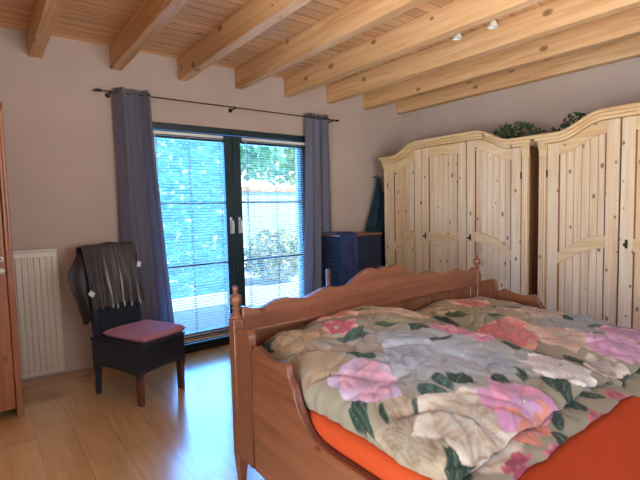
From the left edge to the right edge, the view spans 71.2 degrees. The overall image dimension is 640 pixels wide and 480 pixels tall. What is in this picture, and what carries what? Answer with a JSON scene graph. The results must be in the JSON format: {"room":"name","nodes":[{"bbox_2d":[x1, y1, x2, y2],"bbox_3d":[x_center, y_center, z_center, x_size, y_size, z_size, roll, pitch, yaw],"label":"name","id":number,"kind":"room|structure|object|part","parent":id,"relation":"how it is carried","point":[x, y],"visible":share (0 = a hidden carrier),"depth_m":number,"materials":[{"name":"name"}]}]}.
{"room":"bedroom","nodes":[
{"label":"bedroom","id":0,"kind":"room"},
{"bbox_2d":[0,344,264,479],"bbox_3d":[0.458,1.209,2.130,5.850,0.120,5.825,-4,5,-37],"label":"floor","id":1,"kind":"structure","parent":0,"point":[67,430],"depth_m":2.71,"materials":[{"name":"brown wood"}]},
{"bbox_2d":[0,102,23,416],"bbox_3d":[-2.466,0.167,2.718,0.982,2.015,0.467,-4,5,-37],"label":"tall cabinet","id":2,"kind":"object","parent":1,"relation":"on","point":[11,391],"visible":1,"depth_m":2.85,"materials":[{"name":"orange wood"}]},
{"bbox_3d":[-1.985,-0.372,2.806,0.035,0.875,0.009,-4,5,-37],"label":"bead moulding","id":3,"kind":"part","parent":2,"relation":"part of","materials":[{"name":"brown wood"}]},
{"bbox_3d":[-2.363,0.166,2.562,0.917,1.915,0.020,-4,5,-37],"label":"door","id":4,"kind":"part","parent":2,"relation":"part of","materials":[{"name":"orange wood"}]},
{"bbox_2d":[80,251,184,406],"bbox_3d":[-1.371,0.579,3.273,0.623,1.064,0.417,1,5,30],"label":"wicker chair","id":5,"kind":"object","parent":1,"relation":"on","point":[136,359],"visible":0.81,"depth_m":3.18,"materials":[{"name":"black wicker"}]},
{"bbox_3d":[-1.651,0.603,3.244,0.130,1.034,0.048,1,5,30],"label":"leg","id":6,"kind":"part","parent":5,"relation":"part of","materials":[{"name":"wicker"}]},
{"bbox_2d":[68,242,144,324],"bbox_3d":[-1.589,0.309,3.357,0.197,0.581,0.529,1,5,30],"label":"shawl","id":7,"kind":"object","parent":5,"relation":"on","point":[112,268],"visible":0.99,"depth_m":3.30,"materials":[{"name":"grey fabric"}]},
{"bbox_3d":[-1.576,0.365,3.384,0.149,0.644,0.400,1,5,30],"label":"backrest","id":8,"kind":"part","parent":5,"relation":"part of","materials":[{"name":"wicker"}]},
{"bbox_3d":[-1.323,0.695,3.263,0.490,0.020,0.395,1,5,30],"label":"seat","id":9,"kind":"part","parent":5,"relation":"part of","materials":[{"name":"wicker"}]},
{"bbox_3d":[-1.215,0.915,3.014,0.046,0.420,0.048,1,5,30],"label":"leg","id":10,"kind":"part","parent":5,"relation":"part of","materials":[{"name":"brown wood"}]},
{"bbox_2d":[103,319,185,342],"bbox_3d":[-1.276,0.658,3.257,0.445,0.052,0.377,1,5,30],"label":"seat cushion","id":11,"kind":"object","parent":5,"relation":"on","point":[143,331],"visible":1,"depth_m":3.18,"materials":[{"name":"pink fabric"}]},
{"bbox_3d":[-1.037,0.890,3.316,0.046,0.420,0.048,1,5,30],"label":"leg","id":12,"kind":"part","parent":5,"relation":"part of","materials":[{"name":"brown wood"}]},
{"bbox_2d":[326,268,330,285],"bbox_3d":[0.084,0.638,4.128,0.200,0.753,0.200,-4,5,-37],"label":"wooden post","id":13,"kind":"object","parent":1,"relation":"on","point":[328,271],"visible":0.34,"depth_m":4.09,"materials":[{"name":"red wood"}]},
{"bbox_2d":[322,231,381,286],"bbox_3d":[0.350,0.432,5.007,0.590,1.025,0.410,-4,5,-37],"label":"chest","id":14,"kind":"object","parent":1,"relation":"on","point":[369,243],"visible":0.3,"depth_m":4.85,"materials":[{"name":"blue wood"}]},
{"bbox_2d":[323,231,358,285],"bbox_3d":[0.222,0.246,4.781,0.272,0.684,0.298,-4,5,-37],"label":"jeans","id":15,"kind":"object","parent":14,"relation":"on","point":[349,243],"visible":0.81,"depth_m":4.67,"materials":[{"name":"blue fabric"}]},
{"bbox_2d":[229,253,545,479],"bbox_3d":[1.001,0.672,1.914,2.003,0.955,2.087,-4,5,-37],"label":"bed","id":16,"kind":"object","parent":1,"relation":"on","point":[274,433],"visible":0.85,"depth_m":2.09,"materials":[{"name":"red wood"}]},
{"bbox_3d":[-0.388,0.692,2.133,0.055,0.650,0.055,-4,5,-37],"label":"post","id":17,"kind":"part","parent":16,"relation":"part of","materials":[{"name":"red wood"}]},
{"bbox_3d":[-0.159,0.642,2.305,0.386,0.415,0.012,-4,5,-37],"label":"footboard panel","id":18,"kind":"part","parent":16,"relation":"part of","materials":[{"name":"red wood"}]},
{"bbox_3d":[0.359,0.671,1.160,0.024,0.233,1.552,-4,5,-37],"label":"edge moulding","id":19,"kind":"part","parent":16,"relation":"part of","materials":[{"name":"brown wood"}]},
{"bbox_3d":[0.376,0.265,2.694,1.893,0.217,0.036,-4,5,-37],"label":"footboard rail","id":20,"kind":"part","parent":16,"relation":"part of","materials":[{"name":"red wood"}]},
{"bbox_3d":[0.380,0.379,2.702,1.893,0.027,0.050,-4,5,-37],"label":"footboard moulding","id":21,"kind":"part","parent":16,"relation":"part of","materials":[{"name":"red wood"}]},
{"bbox_3d":[0.566,0.585,2.856,0.386,0.415,0.012,-4,5,-37],"label":"footboard panel","id":22,"kind":"part","parent":16,"relation":"part of","materials":[{"name":"red wood"}]},
{"bbox_3d":[0.928,0.557,3.131,0.386,0.415,0.012,-4,5,-37],"label":"footboard panel","id":23,"kind":"part","parent":16,"relation":"part of","materials":[{"name":"red wood"}]},
{"bbox_2d":[306,396,639,479],"bbox_3d":[1.003,0.756,1.919,1.907,0.283,1.968,-4,5,-37],"label":"mattress","id":24,"kind":"object","parent":16,"relation":"on","point":[608,448],"visible":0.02,"depth_m":1.42,"materials":[{"name":"orange fabric"}]},
{"bbox_2d":[262,306,633,479],"bbox_3d":[0.452,0.502,1.932,1.097,0.245,1.252,-4,5,-37],"label":"duvet","id":25,"kind":"object","parent":24,"relation":"on","point":[444,400],"visible":0.97,"depth_m":1.60,"materials":[{"name":"fabric"}]},
{"bbox_2d":[415,296,639,396],"bbox_3d":[1.215,0.485,2.497,0.879,0.163,1.274,-4,5,-37],"label":"duvet","id":26,"kind":"object","parent":24,"relation":"on","point":[612,351],"visible":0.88,"depth_m":2.26,"materials":[{"name":"fabric"}]},
{"bbox_3d":[1.158,0.571,3.308,0.055,0.650,0.055,-4,5,-37],"label":"post","id":27,"kind":"part","parent":16,"relation":"part of","materials":[{"name":"red wood"}]},
{"bbox_2d":[379,130,538,294],"bbox_3d":[1.506,-0.066,4.755,0.632,2.000,1.818,-4,5,-37],"label":"wardrobe","id":28,"kind":"object","parent":1,"relation":"on","point":[449,199],"visible":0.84,"depth_m":4.38,"materials":[{"name":"brown wood"}]},
{"bbox_3d":[0.941,-0.876,4.985,0.022,0.216,0.308,-4,5,-37],"label":"rail","id":29,"kind":"part","parent":28,"relation":"part of","materials":[{"name":"brown wood"}]},
{"bbox_3d":[0.957,-0.091,5.038,0.010,1.591,0.308,-4,5,-37],"label":"panel moulding","id":30,"kind":"part","parent":28,"relation":"part of","materials":[{"name":"beige wood"}]},
{"bbox_3d":[0.961,0.004,5.047,0.024,0.246,0.308,-4,5,-37],"label":"rail","id":31,"kind":"part","parent":28,"relation":"part of","materials":[{"name":"brown wood"}]},
{"bbox_3d":[0.963,-0.076,5.044,0.006,1.780,0.305,-4,5,-37],"label":"panel","id":32,"kind":"part","parent":28,"relation":"part of","materials":[{"name":"brown wood"}]},
{"bbox_3d":[0.960,-0.079,5.042,0.024,1.826,0.484,-4,5,-37],"label":"door","id":33,"kind":"part","parent":28,"relation":"part of","materials":[{"name":"brown wood"}]},
{"bbox_3d":[1.258,-0.917,4.563,0.022,0.100,0.368,-4,5,-37],"label":"rail","id":34,"kind":"part","parent":28,"relation":"part of","materials":[{"name":"brown wood"}]},
{"bbox_3d":[1.276,-0.071,4.621,0.010,1.596,0.368,-4,5,-37],"label":"panel moulding","id":35,"kind":"part","parent":28,"relation":"part of","materials":[{"name":"beige wood"}]},
{"bbox_3d":[1.279,-0.030,4.625,0.024,0.097,0.368,-4,5,-37],"label":"rail","id":36,"kind":"part","parent":28,"relation":"part of","materials":[{"name":"brown wood"}]},
{"bbox_3d":[1.281,-0.057,4.626,0.006,1.786,0.365,-4,5,-37],"label":"panel","id":37,"kind":"part","parent":28,"relation":"part of","materials":[{"name":"brown wood"}]},
{"bbox_3d":[1.279,-0.057,4.624,0.024,1.826,0.544,-4,5,-37],"label":"door","id":38,"kind":"part","parent":28,"relation":"part of","materials":[{"name":"brown wood"}]},
{"bbox_3d":[1.484,-0.964,4.691,0.632,0.200,1.818,-4,5,-37],"label":"cornice","id":39,"kind":"part","parent":28,"relation":"part of","materials":[{"name":"brown wood"}]},
{"bbox_3d":[1.613,-0.048,4.178,0.010,1.596,0.370,-4,5,-37],"label":"panel moulding","id":40,"kind":"part","parent":28,"relation":"part of","materials":[{"name":"beige wood"}]},
{"bbox_3d":[1.618,0.050,4.187,0.024,0.246,0.370,-4,5,-37],"label":"rail","id":41,"kind":"part","parent":28,"relation":"part of","materials":[{"name":"brown wood"}]},
{"bbox_3d":[1.597,-0.833,4.125,0.022,0.222,0.370,-4,5,-37],"label":"rail","id":42,"kind":"part","parent":28,"relation":"part of","materials":[{"name":"brown wood"}]},
{"bbox_3d":[1.619,-0.034,4.184,0.006,1.786,0.367,-4,5,-37],"label":"panel","id":43,"kind":"part","parent":28,"relation":"part of","materials":[{"name":"brown wood"}]},
{"bbox_3d":[1.617,-0.033,4.182,0.024,1.826,0.546,-4,5,-37],"label":"door","id":44,"kind":"part","parent":28,"relation":"part of","materials":[{"name":"brown wood"}]},
{"bbox_2d":[494,121,545,147],"bbox_3d":[1.783,-0.970,4.205,0.255,0.296,0.632,-4,5,-37],"label":"ivy","id":45,"kind":"object","parent":28,"relation":"on","point":[504,130],"visible":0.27,"depth_m":4.13,"materials":[{"name":"green plant"}]},
{"bbox_2d":[531,102,639,329],"bbox_3d":[2.609,0.010,3.311,0.632,2.000,1.820,-4,5,-37],"label":"wardrobe","id":46,"kind":"object","parent":1,"relation":"on","point":[589,181],"visible":0.77,"depth_m":3.49,"materials":[{"name":"brown wood"}]},
{"bbox_2d":[550,111,585,132],"bbox_3d":[2.145,-0.947,3.801,0.204,0.284,0.375,-4,5,-37],"label":"ivy","id":47,"kind":"object","parent":46,"relation":"on","point":[563,125],"visible":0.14,"depth_m":3.82,"materials":[{"name":"green plant"}]},
{"bbox_3d":[2.084,0.082,3.577,0.024,0.246,0.351,-4,5,-37],"label":"rail","id":48,"kind":"part","parent":46,"relation":"part of","materials":[{"name":"brown wood"}]},
{"bbox_3d":[2.079,-0.016,3.568,0.010,1.596,0.351,-4,5,-37],"label":"panel moulding","id":49,"kind":"part","parent":46,"relation":"part of","materials":[{"name":"beige wood"}]},
{"bbox_3d":[2.085,-0.001,3.574,0.006,1.786,0.348,-4,5,-37],"label":"panel","id":50,"kind":"part","parent":46,"relation":"part of","materials":[{"name":"brown wood"}]},
{"bbox_3d":[2.064,-0.801,3.515,0.022,0.222,0.351,-4,5,-37],"label":"rail","id":51,"kind":"part","parent":46,"relation":"part of","materials":[{"name":"brown wood"}]},
{"bbox_3d":[2.083,-0.001,3.572,0.024,1.826,0.527,-4,5,-37],"label":"door","id":52,"kind":"part","parent":46,"relation":"part of","materials":[{"name":"brown wood"}]},
{"bbox_3d":[2.587,-0.888,3.247,0.632,0.200,1.820,-4,5,-37],"label":"cornice","id":53,"kind":"part","parent":46,"relation":"part of","materials":[{"name":"brown wood"}]},
{"bbox_3d":[2.253,0.032,3.299,0.041,0.065,0.024,-4,5,-37],"label":"handle","id":54,"kind":"part","parent":46,"relation":"part of","materials":[{"name":"black metal"}]},
{"bbox_3d":[2.411,0.021,3.142,0.024,1.826,0.531,-4,5,-37],"label":"door","id":55,"kind":"part","parent":46,"relation":"part of","materials":[{"name":"brown wood"}]},
{"bbox_3d":[2.408,0.007,3.139,0.010,1.596,0.355,-4,5,-37],"label":"panel moulding","id":56,"kind":"part","parent":46,"relation":"part of","materials":[{"name":"beige wood"}]},
{"bbox_3d":[2.413,0.021,3.144,0.006,1.786,0.352,-4,5,-37],"label":"panel","id":57,"kind":"part","parent":46,"relation":"part of","materials":[{"name":"brown wood"}]},
{"bbox_3d":[2.411,0.048,3.143,0.024,0.097,0.355,-4,5,-37],"label":"rail","id":58,"kind":"part","parent":46,"relation":"part of","materials":[{"name":"brown wood"}]},
{"bbox_3d":[2.390,-0.839,3.081,0.022,0.100,0.355,-4,5,-37],"label":"rail","id":59,"kind":"part","parent":46,"relation":"part of","materials":[{"name":"brown wood"}]},
{"bbox_2d":[0,26,401,381],"bbox_3d":[-1.257,-0.293,4.232,5.850,2.660,0.300,-4,5,-37],"label":"wall","id":60,"kind":"structure","parent":0,"point":[60,139],"depth_m":3.60,"materials":[{"name":"paint"}]},
{"bbox_2d":[12,248,64,378],"bbox_3d":[-2.124,0.545,3.368,0.292,0.952,0.091,-4,5,-37],"label":"radiator","id":61,"kind":"object","parent":60,"relation":"attached to","point":[36,274],"visible":0.9,"depth_m":3.34,"materials":[{"name":"beige metal"}]},
{"bbox_2d":[12,248,56,252],"bbox_3d":[-2.131,0.078,3.329,0.292,0.014,0.065,-4,5,-37],"label":"grille","id":62,"kind":"object","parent":61,"relation":"attached to","point":[51,250],"depth_m":3.33,"materials":[{"name":"beige metal"}]},
{"bbox_2d":[22,366,114,389],"bbox_3d":[-1.130,1.010,4.199,5.650,0.060,0.016,-4,5,-37],"label":"baseboard","id":63,"kind":"structure","parent":60,"relation":"attached to","point":[33,383],"depth_m":3.50,"materials":[{"name":"brown wood"}]},
{"bbox_2d":[153,130,229,342],"bbox_3d":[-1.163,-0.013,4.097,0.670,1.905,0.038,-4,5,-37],"label":"blind","id":64,"kind":"object","parent":60,"relation":"attached to","point":[155,132],"visible":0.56,"depth_m":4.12,"materials":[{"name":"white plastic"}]},
{"bbox_3d":[-1.144,0.928,4.168,0.670,0.017,0.022,-4,5,-37],"label":"rail","id":65,"kind":"part","parent":64,"relation":"part of","materials":[{"name":"white plastic"}]},
{"bbox_2d":[185,339,229,353],"bbox_3d":[-0.865,0.981,4.580,1.843,0.050,0.310,-4,5,-37],"label":"trim","id":66,"kind":"structure","parent":60,"relation":"attached to","point":[226,341],"depth_m":4.24,"materials":[{"name":"black rubber"}]},
{"bbox_2d":[94,88,338,123],"bbox_3d":[-0.798,-1.245,4.276,2.490,0.044,0.107,-4,5,-37],"label":"curtain rod","id":67,"kind":"object","parent":60,"relation":"attached to","point":[107,95],"visible":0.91,"depth_m":4.06,"materials":[{"name":"grey metal"}]},
{"bbox_2d":[112,86,173,322],"bbox_3d":[-1.460,-0.093,3.778,0.444,2.295,0.112,-4,5,-37],"label":"curtain","id":68,"kind":"object","parent":67,"relation":"hanging from","point":[141,223],"visible":0.77,"depth_m":3.74,"materials":[{"name":"purple fabric"}]},
{"bbox_2d":[304,113,331,295],"bbox_3d":[-0.018,-0.207,4.883,0.426,2.295,0.093,-4,5,-37],"label":"curtain","id":69,"kind":"object","parent":67,"relation":"hanging from","point":[317,162],"visible":0.8,"depth_m":4.84,"materials":[{"name":"purple fabric"}]},
{"bbox_2d":[152,122,304,347],"bbox_3d":[-0.811,-0.041,4.403,1.823,2.070,0.142,-4,5,-37],"label":"door","id":70,"kind":"structure","parent":60,"relation":"in","point":[231,140],"depth_m":4.36,"materials":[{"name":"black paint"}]},
{"bbox_3d":[-0.846,-0.139,4.321,0.022,0.160,0.063,-4,5,-37],"label":"handle","id":71,"kind":"part","parent":70,"relation":"part of","materials":[{"name":"white plastic"}]},
{"bbox_3d":[-0.775,-0.145,4.375,0.022,0.160,0.063,-4,5,-37],"label":"handle","id":72,"kind":"part","parent":70,"relation":"part of","materials":[{"name":"white plastic"}]},
{"bbox_2d":[241,138,304,306],"bbox_3d":[-0.440,-0.069,4.646,0.750,1.905,0.038,-4,5,-37],"label":"blind","id":73,"kind":"object","parent":60,"relation":"attached to","point":[245,140],"visible":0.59,"depth_m":4.62,"materials":[{"name":"white plastic"}]},
{"bbox_2d":[365,175,384,265],"bbox_3d":[0.695,-0.193,5.453,0.446,1.193,0.138,-4,5,-37],"label":"gown","id":74,"kind":"object","parent":60,"relation":"hanging from","point":[376,218],"visible":0.52,"depth_m":5.40,"materials":[{"name":"teal fabric"}]},
{"bbox_2d":[0,0,555,85],"bbox_3d":[0.388,-1.574,1.936,5.850,0.140,5.835,-4,5,-37],"label":"ceiling","id":75,"kind":"structure","parent":0,"point":[100,22],"depth_m":3.24,"materials":[{"name":"brown wood"}]},
{"bbox_2d":[27,0,64,57],"bbox_3d":[-0.475,-1.336,1.166,0.085,0.183,5.430,-4,5,-37],"label":"ceiling beam","id":76,"kind":"structure","parent":75,"relation":"attached to","point":[45,13],"depth_m":2.83,"materials":[{"name":"brown wood"}]},
{"bbox_2d":[109,0,189,70],"bbox_3d":[-0.030,-1.371,1.504,0.085,0.183,5.430,-4,5,-37],"label":"ceiling beam","id":77,"kind":"structure","parent":75,"relation":"attached to","point":[152,16],"depth_m":2.98,"materials":[{"name":"brown wood"}]},
{"bbox_2d":[177,0,311,80],"bbox_3d":[0.414,-1.406,1.842,0.085,0.183,5.430,-4,5,-37],"label":"ceiling beam","id":78,"kind":"structure","parent":75,"relation":"attached to","point":[256,16],"depth_m":3.11,"materials":[{"name":"brown wood"}]},
{"bbox_2d":[235,0,429,89],"bbox_3d":[0.859,-1.441,2.180,0.085,0.183,5.430,-4,5,-37],"label":"ceiling beam","id":79,"kind":"structure","parent":75,"relation":"attached to","point":[357,17],"depth_m":3.22,"materials":[{"name":"brown wood"}]},
{"bbox_2d":[284,0,544,96],"bbox_3d":[1.304,-1.475,2.518,0.085,0.183,5.430,-4,5,-37],"label":"ceiling beam","id":80,"kind":"structure","parent":75,"relation":"attached to","point":[456,17],"depth_m":3.33,"materials":[{"name":"brown wood"}]},
{"bbox_2d":[452,33,461,40],"bbox_3d":[1.058,-1.589,3.445,0.074,0.075,0.073,-4,5,-37],"label":"ceiling spotlight","id":81,"kind":"object","parent":75,"relation":"attached to","point":[458,36],"visible":0.53,"depth_m":3.44,"materials":[{"name":"white plastic"}]},
{"bbox_2d":[326,0,639,103],"bbox_3d":[1.749,-1.510,2.856,0.085,0.183,5.430,-4,5,-37],"label":"ceiling beam","id":82,"kind":"structure","parent":75,"relation":"attached to","point":[558,15],"depth_m":3.43,"materials":[{"name":"brown wood"}]},
{"bbox_2d":[487,20,497,28],"bbox_3d":[1.252,-1.580,3.241,0.074,0.075,0.073,-4,5,-37],"label":"ceiling spotlight","id":83,"kind":"object","parent":75,"relation":"attached to","point":[492,24],"visible":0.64,"depth_m":3.23,"materials":[{"name":"white plastic"}]},
{"bbox_2d":[363,6,639,108],"bbox_3d":[2.193,-1.545,3.194,0.085,0.183,5.430,-4,5,-37],"label":"ceiling beam","id":84,"kind":"structure","parent":75,"relation":"attached to","point":[625,24],"depth_m":3.79,"materials":[{"name":"brown wood"}]},
{"bbox_2d":[396,35,639,113],"bbox_3d":[2.638,-1.580,3.532,0.085,0.183,5.430,-4,5,-37],"label":"ceiling beam","id":85,"kind":"structure","parent":75,"relation":"attached to","point":[629,48],"depth_m":4.28,"materials":[{"name":"brown wood"}]},
{"bbox_2d":[402,57,639,148],"bbox_3d":[2.837,-0.353,3.682,0.200,2.660,5.535,-4,5,-37],"label":"wall","id":86,"kind":"structure","parent":0,"point":[546,103],"depth_m":4.37,"materials":[{"name":"paint"}]},
{"label":"outside","id":87,"kind":"structure","parent":0,"visible":0},
{"bbox_2d":[172,243,298,330],"bbox_3d":[-8.625,0.205,21.310,40.000,0.200,35.715,-4,5,-37],"label":"ground","id":88,"kind":"structure","parent":87,"point":[246,277],"depth_m":7.09,"materials":[{"name":"white"}]},
{"bbox_2d":[240,145,289,181],"bbox_3d":[-2.217,-1.438,11.821,3.153,4.129,3.247,-4,5,-37],"label":"tree","id":89,"kind":"object","parent":88,"relation":"on","point":[267,151],"visible":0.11,"depth_m":11.58,"materials":[{"name":"green plant"}]},
{"bbox_2d":[242,187,296,245],"bbox_3d":[0.761,-0.369,11.381,7.000,1.900,0.180,-4,5,-37],"label":"fence","id":90,"kind":"object","parent":88,"relation":"on","point":[293,191],"visible":0.12,"depth_m":9.85,"materials":[{"name":"white"}]},
{"bbox_3d":[0.776,-1.264,11.270,7.000,0.100,0.060,-4,5,-37],"label":"rail","id":91,"kind":"part","parent":90,"relation":"part of","materials":[{"name":"white"}]},
{"bbox_2d":[244,228,297,281],"bbox_3d":[-0.849,0.293,8.690,1.318,1.081,1.069,-4,5,-37],"label":"shrub","id":92,"kind":"object","parent":88,"relation":"on","point":[278,230],"visible":0.39,"depth_m":8.41,"materials":[{"name":"green plant"}]},
{"bbox_2d":[256,148,295,185],"bbox_3d":[-0.276,-1.959,14.169,3.486,4.740,3.609,-4,5,-37],"label":"tree","id":93,"kind":"object","parent":88,"relation":"on","point":[288,150],"visible":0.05,"depth_m":13.49,"materials":[{"name":"green plant"}]}
]}

